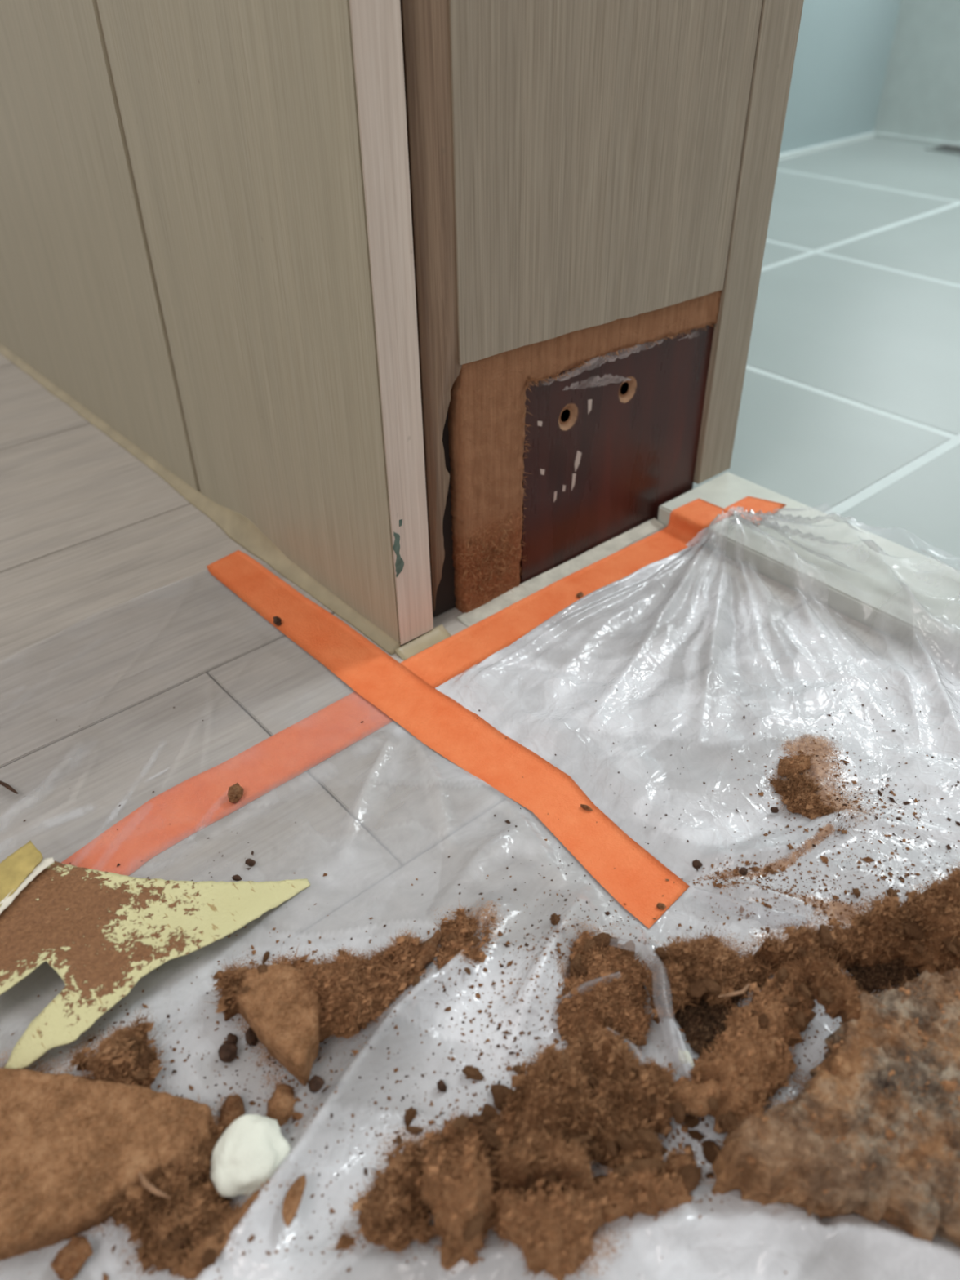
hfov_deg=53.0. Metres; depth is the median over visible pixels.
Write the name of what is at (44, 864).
paper
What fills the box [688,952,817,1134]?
clump
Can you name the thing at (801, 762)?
chip
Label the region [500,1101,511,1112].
crumb
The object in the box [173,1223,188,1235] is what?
crumb
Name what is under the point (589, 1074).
crumb
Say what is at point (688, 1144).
crumb
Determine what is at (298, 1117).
crumb
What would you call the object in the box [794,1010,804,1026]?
crumb
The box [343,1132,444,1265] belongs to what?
clump
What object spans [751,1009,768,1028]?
crumb
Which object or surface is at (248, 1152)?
lump
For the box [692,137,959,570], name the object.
floor
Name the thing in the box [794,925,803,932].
crumb
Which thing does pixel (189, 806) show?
tape
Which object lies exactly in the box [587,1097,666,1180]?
clump
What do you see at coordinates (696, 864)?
crumb
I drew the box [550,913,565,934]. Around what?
crumb
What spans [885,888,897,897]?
crumb
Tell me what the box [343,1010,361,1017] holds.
crumb
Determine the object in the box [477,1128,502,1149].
crumb
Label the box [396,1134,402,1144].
crumb
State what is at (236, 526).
bead
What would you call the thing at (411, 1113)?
crumb
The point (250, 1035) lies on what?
crumb
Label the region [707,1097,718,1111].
crumb
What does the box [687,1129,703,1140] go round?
crumb
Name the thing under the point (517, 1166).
clump
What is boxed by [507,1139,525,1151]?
crumb
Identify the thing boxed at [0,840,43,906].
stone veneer
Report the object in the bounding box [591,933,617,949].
crumb
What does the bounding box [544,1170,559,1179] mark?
crumb
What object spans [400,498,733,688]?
tape
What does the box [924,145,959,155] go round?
floor drain
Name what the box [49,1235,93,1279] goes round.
crumb
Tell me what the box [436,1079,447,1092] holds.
crumb
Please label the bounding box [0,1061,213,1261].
slab
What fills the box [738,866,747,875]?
crumb
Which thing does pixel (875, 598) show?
threshold
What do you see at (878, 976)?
clump
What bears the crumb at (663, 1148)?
on the plastic film
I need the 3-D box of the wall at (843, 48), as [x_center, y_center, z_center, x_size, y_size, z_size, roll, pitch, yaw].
[0.137,-1.524,0.530,1.299,2.411,0.034,-28,45,-31]
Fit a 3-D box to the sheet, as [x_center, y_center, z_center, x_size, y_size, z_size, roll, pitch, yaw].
[-0.121,0.092,0.329,0.111,0.014,0.072,-28,45,-31]
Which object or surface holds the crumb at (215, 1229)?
on the plastic film
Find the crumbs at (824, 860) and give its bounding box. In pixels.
[11,692,959,1279]
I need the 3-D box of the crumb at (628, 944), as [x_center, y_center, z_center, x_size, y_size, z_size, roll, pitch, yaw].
[0.050,0.102,0.320,0.004,0.002,0.007,6,38,9]
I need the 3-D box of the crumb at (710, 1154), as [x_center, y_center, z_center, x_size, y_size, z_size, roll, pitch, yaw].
[0.064,0.141,0.265,0.005,0.004,0.008,-4,37,-4]
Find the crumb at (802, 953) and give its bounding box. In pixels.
[796,946,805,956]
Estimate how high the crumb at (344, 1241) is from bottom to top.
0.006 m
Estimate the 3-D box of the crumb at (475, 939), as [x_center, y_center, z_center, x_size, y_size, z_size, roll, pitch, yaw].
[-0.003,0.099,0.316,0.005,0.003,0.004,9,38,13]
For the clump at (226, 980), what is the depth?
0.30 m
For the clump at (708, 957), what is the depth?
0.30 m
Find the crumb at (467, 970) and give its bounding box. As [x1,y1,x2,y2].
[464,967,471,975]
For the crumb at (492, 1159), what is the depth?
0.24 m
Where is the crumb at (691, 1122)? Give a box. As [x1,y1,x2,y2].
[683,1114,699,1128]
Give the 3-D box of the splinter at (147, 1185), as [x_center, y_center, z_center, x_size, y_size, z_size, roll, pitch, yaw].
[-0.086,0.142,0.251,0.012,0.003,0.003,20,42,26]
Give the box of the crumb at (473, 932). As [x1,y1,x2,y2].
[463,929,475,937]
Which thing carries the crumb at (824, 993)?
on the piece at (819, 970)
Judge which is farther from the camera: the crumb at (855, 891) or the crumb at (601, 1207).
the crumb at (855, 891)
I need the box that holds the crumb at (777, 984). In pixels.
[774,981,783,991]
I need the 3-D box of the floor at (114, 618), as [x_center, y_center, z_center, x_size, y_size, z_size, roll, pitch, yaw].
[-0.418,0.108,0.352,1.135,0.025,2.302,-28,45,-31]
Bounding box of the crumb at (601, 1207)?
[592,1193,606,1210]
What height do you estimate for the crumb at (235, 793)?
0.006 m
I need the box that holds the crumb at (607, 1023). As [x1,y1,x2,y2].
[603,1016,613,1026]
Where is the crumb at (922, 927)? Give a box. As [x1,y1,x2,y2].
[920,922,926,932]
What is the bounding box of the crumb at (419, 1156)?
[417,1155,424,1166]
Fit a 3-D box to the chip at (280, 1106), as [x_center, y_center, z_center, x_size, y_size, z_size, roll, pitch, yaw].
[-0.058,0.134,0.278,0.012,0.009,0.014,-28,45,-31]
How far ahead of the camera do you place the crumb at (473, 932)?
0.32 m
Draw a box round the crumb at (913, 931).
[903,920,924,938]
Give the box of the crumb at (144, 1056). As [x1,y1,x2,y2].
[136,1050,151,1067]
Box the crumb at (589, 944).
[582,939,596,951]
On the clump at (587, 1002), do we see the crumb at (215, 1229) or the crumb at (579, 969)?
the crumb at (579, 969)
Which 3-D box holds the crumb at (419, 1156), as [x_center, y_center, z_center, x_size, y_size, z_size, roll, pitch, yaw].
[-0.015,0.139,0.257,0.002,0.002,0.003,-25,43,-29]
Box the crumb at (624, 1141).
[617,1131,635,1150]
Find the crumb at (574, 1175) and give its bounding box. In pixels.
[566,1168,585,1177]
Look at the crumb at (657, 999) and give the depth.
0.30 m
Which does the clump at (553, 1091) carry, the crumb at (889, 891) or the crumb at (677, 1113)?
the crumb at (677, 1113)
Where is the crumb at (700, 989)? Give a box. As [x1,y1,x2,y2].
[685,977,707,997]
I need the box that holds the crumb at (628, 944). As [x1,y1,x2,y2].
[623,940,635,955]
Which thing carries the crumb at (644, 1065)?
on the clump at (553, 1091)
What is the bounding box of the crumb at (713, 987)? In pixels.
[701,976,721,995]
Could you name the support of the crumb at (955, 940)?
on the clump at (886, 939)
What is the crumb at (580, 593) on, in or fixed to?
on the tape at (441, 662)
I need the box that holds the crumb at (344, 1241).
[323,1225,362,1253]
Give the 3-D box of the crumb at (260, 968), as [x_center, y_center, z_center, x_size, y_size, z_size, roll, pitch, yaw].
[-0.069,0.104,0.302,0.004,0.003,0.005,19,41,24]
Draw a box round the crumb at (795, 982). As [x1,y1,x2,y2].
[792,979,801,991]
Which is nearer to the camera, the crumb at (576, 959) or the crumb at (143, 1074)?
the crumb at (143, 1074)
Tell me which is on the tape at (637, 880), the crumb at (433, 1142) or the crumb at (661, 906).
the crumb at (661, 906)
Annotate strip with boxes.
[456,517,666,626]
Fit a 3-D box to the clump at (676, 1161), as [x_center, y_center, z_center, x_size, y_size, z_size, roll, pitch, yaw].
[0.053,0.142,0.258,0.016,0.012,0.015,-28,45,-31]
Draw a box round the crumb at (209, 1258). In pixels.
[201,1248,216,1268]
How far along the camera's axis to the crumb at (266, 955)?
0.32 m
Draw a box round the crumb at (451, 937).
[447,932,457,942]
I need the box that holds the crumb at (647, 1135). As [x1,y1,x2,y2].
[633,1128,662,1152]
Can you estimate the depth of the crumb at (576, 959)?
0.31 m
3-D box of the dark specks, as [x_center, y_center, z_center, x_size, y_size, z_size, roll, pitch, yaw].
[0.015,0.089,0.333,0.480,0.016,0.229,0,37,1]
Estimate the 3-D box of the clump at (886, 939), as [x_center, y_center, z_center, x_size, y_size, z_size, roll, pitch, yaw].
[0.139,0.091,0.304,0.104,0.036,0.044,-14,39,-17]
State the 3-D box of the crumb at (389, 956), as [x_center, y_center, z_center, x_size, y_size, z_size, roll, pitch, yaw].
[-0.028,0.102,0.310,0.004,0.002,0.003,14,40,19]
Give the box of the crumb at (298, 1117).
[290,1111,307,1123]
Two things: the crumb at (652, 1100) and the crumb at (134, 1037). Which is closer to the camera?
the crumb at (652, 1100)
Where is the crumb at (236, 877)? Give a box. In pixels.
[231,874,241,880]
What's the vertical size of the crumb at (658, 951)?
0.003 m
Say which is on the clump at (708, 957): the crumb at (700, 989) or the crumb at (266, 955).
the crumb at (700, 989)
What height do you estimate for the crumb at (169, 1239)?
0.001 m
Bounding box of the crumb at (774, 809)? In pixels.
[770,806,778,813]
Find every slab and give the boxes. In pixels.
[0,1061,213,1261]
[703,964,959,1247]
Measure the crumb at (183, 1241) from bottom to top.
0.003 m
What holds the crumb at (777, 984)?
on the clump at (754, 1062)
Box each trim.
[778,131,877,159]
[875,132,959,147]
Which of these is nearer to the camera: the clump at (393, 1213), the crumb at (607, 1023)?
the clump at (393, 1213)
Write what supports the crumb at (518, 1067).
on the plastic film
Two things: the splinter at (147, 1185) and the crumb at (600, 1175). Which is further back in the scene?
the crumb at (600, 1175)
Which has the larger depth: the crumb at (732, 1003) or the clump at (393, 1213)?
the crumb at (732, 1003)
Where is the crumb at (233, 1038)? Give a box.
[226,1032,238,1044]
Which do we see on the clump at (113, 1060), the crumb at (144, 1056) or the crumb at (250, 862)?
the crumb at (144, 1056)
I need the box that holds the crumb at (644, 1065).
[634,1063,651,1079]
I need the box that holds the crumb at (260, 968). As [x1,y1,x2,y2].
[257,964,267,974]
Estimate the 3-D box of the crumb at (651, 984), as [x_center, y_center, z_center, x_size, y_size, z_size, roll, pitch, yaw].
[0.055,0.109,0.302,0.005,0.003,0.007,13,39,18]
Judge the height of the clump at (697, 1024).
0.012 m
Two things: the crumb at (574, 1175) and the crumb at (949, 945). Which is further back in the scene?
the crumb at (949, 945)
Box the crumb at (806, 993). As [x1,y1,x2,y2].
[800,982,811,997]
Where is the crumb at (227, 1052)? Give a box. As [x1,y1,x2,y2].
[217,1041,237,1062]
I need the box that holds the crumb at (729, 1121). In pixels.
[721,1110,738,1134]
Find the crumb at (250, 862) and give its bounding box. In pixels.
[244,858,255,866]
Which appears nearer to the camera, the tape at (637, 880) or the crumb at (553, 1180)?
the crumb at (553, 1180)
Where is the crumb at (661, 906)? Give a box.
[656,902,666,910]
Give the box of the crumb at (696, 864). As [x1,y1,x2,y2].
[692,859,702,868]
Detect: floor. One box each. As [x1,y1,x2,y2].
[0,353,912,1279]
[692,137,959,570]
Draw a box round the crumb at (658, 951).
[653,946,666,958]
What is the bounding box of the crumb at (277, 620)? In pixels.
[272,616,281,625]
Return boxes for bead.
[0,343,400,655]
[394,624,451,660]
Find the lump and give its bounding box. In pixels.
[210,1114,290,1197]
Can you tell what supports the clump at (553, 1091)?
on the plastic film
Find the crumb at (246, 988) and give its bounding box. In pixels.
[235,986,250,994]
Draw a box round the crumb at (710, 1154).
[702,1138,720,1164]
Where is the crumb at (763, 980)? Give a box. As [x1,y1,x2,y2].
[749,976,765,989]
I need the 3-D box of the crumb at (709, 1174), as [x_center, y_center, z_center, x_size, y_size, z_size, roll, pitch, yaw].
[0.062,0.144,0.259,0.004,0.002,0.002,-11,38,-13]
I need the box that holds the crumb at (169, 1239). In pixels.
[158,1235,172,1244]
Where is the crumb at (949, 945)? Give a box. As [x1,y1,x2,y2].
[945,942,958,954]
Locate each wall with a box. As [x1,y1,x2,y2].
[779,0,901,154]
[873,0,959,143]
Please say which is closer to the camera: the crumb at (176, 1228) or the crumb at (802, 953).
the crumb at (176, 1228)
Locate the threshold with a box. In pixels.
[657,471,959,648]
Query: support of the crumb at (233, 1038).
on the plastic film
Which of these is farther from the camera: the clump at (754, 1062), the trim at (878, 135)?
the trim at (878, 135)
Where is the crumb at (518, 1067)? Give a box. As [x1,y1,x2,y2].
[511,1064,524,1074]
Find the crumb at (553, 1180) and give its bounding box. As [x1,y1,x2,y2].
[550,1177,558,1188]
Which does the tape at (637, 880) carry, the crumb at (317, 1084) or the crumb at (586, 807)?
the crumb at (586, 807)
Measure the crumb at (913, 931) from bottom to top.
0.003 m
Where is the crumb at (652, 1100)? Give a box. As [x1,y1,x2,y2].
[643,1092,657,1106]
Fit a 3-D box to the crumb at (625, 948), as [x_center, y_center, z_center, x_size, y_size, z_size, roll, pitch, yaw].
[0.048,0.103,0.319,0.004,0.003,0.006,-10,38,-12]
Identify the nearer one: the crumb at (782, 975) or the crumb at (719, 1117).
the crumb at (719, 1117)
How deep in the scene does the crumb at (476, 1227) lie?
0.23 m
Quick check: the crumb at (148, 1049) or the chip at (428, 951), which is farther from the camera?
the chip at (428, 951)
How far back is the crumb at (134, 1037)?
0.29 m
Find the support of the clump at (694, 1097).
on the plastic film
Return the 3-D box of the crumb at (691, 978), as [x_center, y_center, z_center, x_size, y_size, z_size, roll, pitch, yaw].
[0.066,0.105,0.301,0.005,0.003,0.005,-2,37,-1]
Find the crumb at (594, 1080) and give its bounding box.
[586,1075,598,1087]
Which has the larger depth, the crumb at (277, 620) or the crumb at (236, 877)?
the crumb at (277, 620)
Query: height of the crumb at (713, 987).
0.004 m
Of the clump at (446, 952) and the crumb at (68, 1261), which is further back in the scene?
the clump at (446, 952)
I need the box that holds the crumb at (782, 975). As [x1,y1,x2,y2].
[776,967,787,982]
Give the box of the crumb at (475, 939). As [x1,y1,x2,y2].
[466,935,479,946]
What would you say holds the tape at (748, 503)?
on the threshold
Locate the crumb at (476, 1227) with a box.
[462,1210,484,1242]
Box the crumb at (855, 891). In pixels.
[852,887,860,897]
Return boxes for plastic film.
[0,503,959,1279]
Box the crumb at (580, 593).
[576,591,583,597]
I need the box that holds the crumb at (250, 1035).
[244,1027,257,1046]
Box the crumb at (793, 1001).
[780,996,799,1005]
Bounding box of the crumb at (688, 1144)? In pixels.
[684,1143,693,1155]
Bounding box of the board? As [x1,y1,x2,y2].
[519,324,714,583]
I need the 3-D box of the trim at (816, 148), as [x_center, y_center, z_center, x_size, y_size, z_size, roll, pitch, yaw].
[0.199,-0.583,1.256,1.159,0.006,0.008,-28,45,-31]
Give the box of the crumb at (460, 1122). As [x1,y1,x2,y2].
[453,1114,466,1132]
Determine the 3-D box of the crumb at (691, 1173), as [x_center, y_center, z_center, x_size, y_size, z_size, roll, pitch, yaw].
[0.055,0.141,0.253,0.005,0.005,0.009,26,45,31]
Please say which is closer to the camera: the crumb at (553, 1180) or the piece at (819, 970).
the crumb at (553, 1180)
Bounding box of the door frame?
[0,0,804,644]
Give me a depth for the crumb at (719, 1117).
0.26 m
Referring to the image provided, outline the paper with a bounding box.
[0,857,53,914]
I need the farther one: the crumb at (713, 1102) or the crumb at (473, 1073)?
the crumb at (473, 1073)
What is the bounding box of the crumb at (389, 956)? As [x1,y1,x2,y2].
[386,953,395,960]
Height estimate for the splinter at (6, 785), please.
0.001 m
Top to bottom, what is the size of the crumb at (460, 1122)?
0.003 m
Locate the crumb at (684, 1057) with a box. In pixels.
[678,1048,693,1067]
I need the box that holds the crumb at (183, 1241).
[173,1238,186,1252]
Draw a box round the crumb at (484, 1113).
[480,1103,497,1122]
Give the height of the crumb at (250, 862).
0.003 m
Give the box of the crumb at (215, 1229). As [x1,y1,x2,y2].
[208,1222,225,1244]
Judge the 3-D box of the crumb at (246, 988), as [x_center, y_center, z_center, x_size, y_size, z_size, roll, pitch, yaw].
[-0.072,0.108,0.297,0.006,0.003,0.003,-10,38,-12]
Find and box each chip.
[213,1090,246,1137]
[262,1073,297,1133]
[409,923,443,975]
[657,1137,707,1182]
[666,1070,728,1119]
[773,750,815,777]
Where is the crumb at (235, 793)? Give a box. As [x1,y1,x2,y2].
[227,782,243,803]
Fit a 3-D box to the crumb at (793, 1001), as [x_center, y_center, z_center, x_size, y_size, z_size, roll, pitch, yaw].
[0.093,0.108,0.288,0.006,0.003,0.002,-4,37,-5]
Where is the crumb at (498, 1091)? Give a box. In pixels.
[490,1083,513,1110]
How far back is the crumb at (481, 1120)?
0.26 m
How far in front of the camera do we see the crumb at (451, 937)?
0.32 m
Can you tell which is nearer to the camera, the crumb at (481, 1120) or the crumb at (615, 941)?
the crumb at (481, 1120)
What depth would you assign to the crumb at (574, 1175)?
0.25 m
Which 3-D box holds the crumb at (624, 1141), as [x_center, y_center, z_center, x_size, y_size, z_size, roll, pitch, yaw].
[0.039,0.134,0.257,0.004,0.003,0.005,-20,41,-23]
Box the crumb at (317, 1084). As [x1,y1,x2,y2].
[307,1075,326,1095]
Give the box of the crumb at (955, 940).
[942,935,959,946]
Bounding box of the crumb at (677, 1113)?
[669,1101,685,1125]
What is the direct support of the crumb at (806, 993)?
on the clump at (754, 1062)
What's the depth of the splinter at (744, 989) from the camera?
0.29 m
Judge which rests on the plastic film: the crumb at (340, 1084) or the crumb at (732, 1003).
the crumb at (340, 1084)
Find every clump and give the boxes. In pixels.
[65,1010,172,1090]
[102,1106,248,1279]
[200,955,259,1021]
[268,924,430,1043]
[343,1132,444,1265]
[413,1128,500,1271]
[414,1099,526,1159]
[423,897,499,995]
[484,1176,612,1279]
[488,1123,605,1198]
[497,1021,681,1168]
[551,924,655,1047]
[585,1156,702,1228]
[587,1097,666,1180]
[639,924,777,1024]
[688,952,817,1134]
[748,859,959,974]
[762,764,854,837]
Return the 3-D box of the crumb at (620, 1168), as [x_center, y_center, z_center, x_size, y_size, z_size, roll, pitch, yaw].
[0.037,0.139,0.252,0.006,0.002,0.003,-9,38,-11]
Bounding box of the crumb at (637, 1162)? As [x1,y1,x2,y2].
[628,1158,658,1176]
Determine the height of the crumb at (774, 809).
0.003 m
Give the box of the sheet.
[0,861,310,1069]
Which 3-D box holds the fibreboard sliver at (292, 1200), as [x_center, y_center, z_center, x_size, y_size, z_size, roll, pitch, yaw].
[-0.048,0.145,0.249,0.006,0.004,0.013,-1,37,-1]
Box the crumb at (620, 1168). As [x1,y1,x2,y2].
[613,1164,629,1178]
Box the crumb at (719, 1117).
[716,1113,723,1128]
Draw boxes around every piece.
[231,961,323,1086]
[796,946,876,1023]
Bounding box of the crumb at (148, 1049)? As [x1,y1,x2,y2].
[144,1046,153,1060]
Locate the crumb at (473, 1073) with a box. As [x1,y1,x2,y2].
[462,1065,484,1080]
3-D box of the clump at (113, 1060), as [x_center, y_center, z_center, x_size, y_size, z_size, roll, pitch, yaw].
[-0.106,0.122,0.284,0.030,0.022,0.029,-28,45,-31]
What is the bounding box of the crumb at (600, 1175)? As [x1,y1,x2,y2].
[593,1174,606,1186]
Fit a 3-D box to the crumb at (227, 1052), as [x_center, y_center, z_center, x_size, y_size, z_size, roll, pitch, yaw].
[-0.076,0.124,0.292,0.006,0.006,0.006,-28,45,-31]
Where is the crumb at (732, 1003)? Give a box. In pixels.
[731,1002,739,1010]
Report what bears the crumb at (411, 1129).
on the plastic film
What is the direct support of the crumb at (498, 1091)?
on the plastic film
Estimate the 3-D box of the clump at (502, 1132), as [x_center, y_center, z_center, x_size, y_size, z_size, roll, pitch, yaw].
[0.000,0.138,0.261,0.038,0.021,0.028,-1,37,0]
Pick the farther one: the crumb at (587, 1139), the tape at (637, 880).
the tape at (637, 880)
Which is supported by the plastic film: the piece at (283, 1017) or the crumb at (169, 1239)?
the piece at (283, 1017)
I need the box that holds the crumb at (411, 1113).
[404,1106,416,1126]
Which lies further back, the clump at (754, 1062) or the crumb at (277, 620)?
the crumb at (277, 620)
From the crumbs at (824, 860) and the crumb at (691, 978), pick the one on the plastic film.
the crumbs at (824, 860)
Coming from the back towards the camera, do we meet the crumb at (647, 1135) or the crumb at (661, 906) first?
the crumb at (661, 906)
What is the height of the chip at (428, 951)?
0.005 m
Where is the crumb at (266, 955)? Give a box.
[262,951,269,964]
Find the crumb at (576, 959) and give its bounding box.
[569,952,581,976]
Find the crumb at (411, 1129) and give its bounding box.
[405,1125,423,1133]
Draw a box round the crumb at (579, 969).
[572,962,588,978]
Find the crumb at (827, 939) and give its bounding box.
[817,924,834,946]
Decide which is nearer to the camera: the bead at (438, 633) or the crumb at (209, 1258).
the crumb at (209, 1258)
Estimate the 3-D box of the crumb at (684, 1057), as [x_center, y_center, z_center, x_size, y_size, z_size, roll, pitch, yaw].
[0.061,0.124,0.287,0.004,0.003,0.007,0,37,2]
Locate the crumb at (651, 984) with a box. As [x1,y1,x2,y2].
[646,982,659,995]
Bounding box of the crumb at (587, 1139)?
[567,1133,592,1150]
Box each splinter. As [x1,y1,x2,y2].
[0,780,17,794]
[137,1171,170,1199]
[718,983,750,997]
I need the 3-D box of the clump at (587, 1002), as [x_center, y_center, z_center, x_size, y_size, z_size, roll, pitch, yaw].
[0.039,0.108,0.304,0.037,0.018,0.046,5,38,8]
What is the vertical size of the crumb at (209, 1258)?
0.002 m
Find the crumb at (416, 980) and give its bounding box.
[412,974,420,986]
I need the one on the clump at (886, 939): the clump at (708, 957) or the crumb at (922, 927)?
the crumb at (922, 927)
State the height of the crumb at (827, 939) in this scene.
0.003 m
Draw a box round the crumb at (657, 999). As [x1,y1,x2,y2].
[649,996,665,1013]
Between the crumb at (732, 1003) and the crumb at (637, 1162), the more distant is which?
the crumb at (732, 1003)
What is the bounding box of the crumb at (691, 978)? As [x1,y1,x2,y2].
[685,973,698,982]
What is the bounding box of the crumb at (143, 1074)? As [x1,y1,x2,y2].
[134,1071,147,1079]
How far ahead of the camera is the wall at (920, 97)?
1.46 m
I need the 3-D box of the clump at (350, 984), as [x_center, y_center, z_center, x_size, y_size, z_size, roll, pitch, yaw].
[-0.040,0.106,0.302,0.060,0.025,0.036,-8,38,-9]
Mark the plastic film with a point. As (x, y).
(555, 675)
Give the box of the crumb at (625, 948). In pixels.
[619,946,634,957]
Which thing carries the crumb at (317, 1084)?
on the plastic film
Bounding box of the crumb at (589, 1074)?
[580,1062,592,1078]
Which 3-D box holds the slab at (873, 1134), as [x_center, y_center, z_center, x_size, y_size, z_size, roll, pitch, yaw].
[0.115,0.117,0.272,0.086,0.026,0.101,12,39,16]
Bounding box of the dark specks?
[22,685,959,1259]
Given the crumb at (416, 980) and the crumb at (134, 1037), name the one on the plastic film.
the crumb at (416, 980)
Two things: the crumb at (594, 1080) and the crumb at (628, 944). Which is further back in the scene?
the crumb at (628, 944)
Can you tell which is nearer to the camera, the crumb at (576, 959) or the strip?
the crumb at (576, 959)
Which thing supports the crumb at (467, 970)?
on the plastic film
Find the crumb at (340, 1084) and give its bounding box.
[321,1080,345,1094]
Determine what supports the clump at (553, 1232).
on the plastic film
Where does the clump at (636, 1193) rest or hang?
on the plastic film
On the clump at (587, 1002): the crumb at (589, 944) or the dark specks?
the crumb at (589, 944)
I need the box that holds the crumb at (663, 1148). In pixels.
[661,1146,666,1153]
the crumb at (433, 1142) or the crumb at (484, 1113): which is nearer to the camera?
the crumb at (433, 1142)
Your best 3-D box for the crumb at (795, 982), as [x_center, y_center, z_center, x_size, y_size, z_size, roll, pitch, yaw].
[0.096,0.105,0.293,0.002,0.002,0.004,-8,38,-9]
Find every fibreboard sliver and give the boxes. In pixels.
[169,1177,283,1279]
[281,1173,306,1226]
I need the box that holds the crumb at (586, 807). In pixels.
[580,804,592,811]
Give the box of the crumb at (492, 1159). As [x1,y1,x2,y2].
[480,1155,498,1177]
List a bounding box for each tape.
[61,691,394,875]
[206,550,689,928]
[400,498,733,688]
[723,495,786,524]
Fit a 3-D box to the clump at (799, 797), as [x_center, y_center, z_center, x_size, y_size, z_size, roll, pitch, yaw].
[0.123,0.061,0.363,0.027,0.011,0.041,-9,38,-10]
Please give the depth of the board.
0.50 m
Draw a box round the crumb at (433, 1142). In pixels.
[422,1138,441,1153]
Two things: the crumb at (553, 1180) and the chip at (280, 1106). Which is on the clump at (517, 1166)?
the crumb at (553, 1180)
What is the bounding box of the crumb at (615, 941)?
[608,938,617,946]
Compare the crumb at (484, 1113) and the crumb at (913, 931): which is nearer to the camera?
the crumb at (484, 1113)
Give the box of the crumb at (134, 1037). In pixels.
[129,1035,137,1048]
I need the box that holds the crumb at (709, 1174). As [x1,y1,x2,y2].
[705,1172,714,1178]
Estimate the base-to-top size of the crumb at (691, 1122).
0.003 m
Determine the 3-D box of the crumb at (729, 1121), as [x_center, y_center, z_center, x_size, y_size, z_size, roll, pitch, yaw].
[0.068,0.130,0.259,0.005,0.005,0.008,-12,38,-14]
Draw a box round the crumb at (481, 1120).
[467,1115,488,1125]
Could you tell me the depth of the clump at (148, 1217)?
0.25 m
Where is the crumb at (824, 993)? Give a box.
[818,986,833,1004]
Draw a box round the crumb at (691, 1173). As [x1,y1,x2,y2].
[678,1164,702,1193]
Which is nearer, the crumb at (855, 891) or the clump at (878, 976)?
the clump at (878, 976)
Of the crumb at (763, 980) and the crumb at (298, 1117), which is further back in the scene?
the crumb at (763, 980)

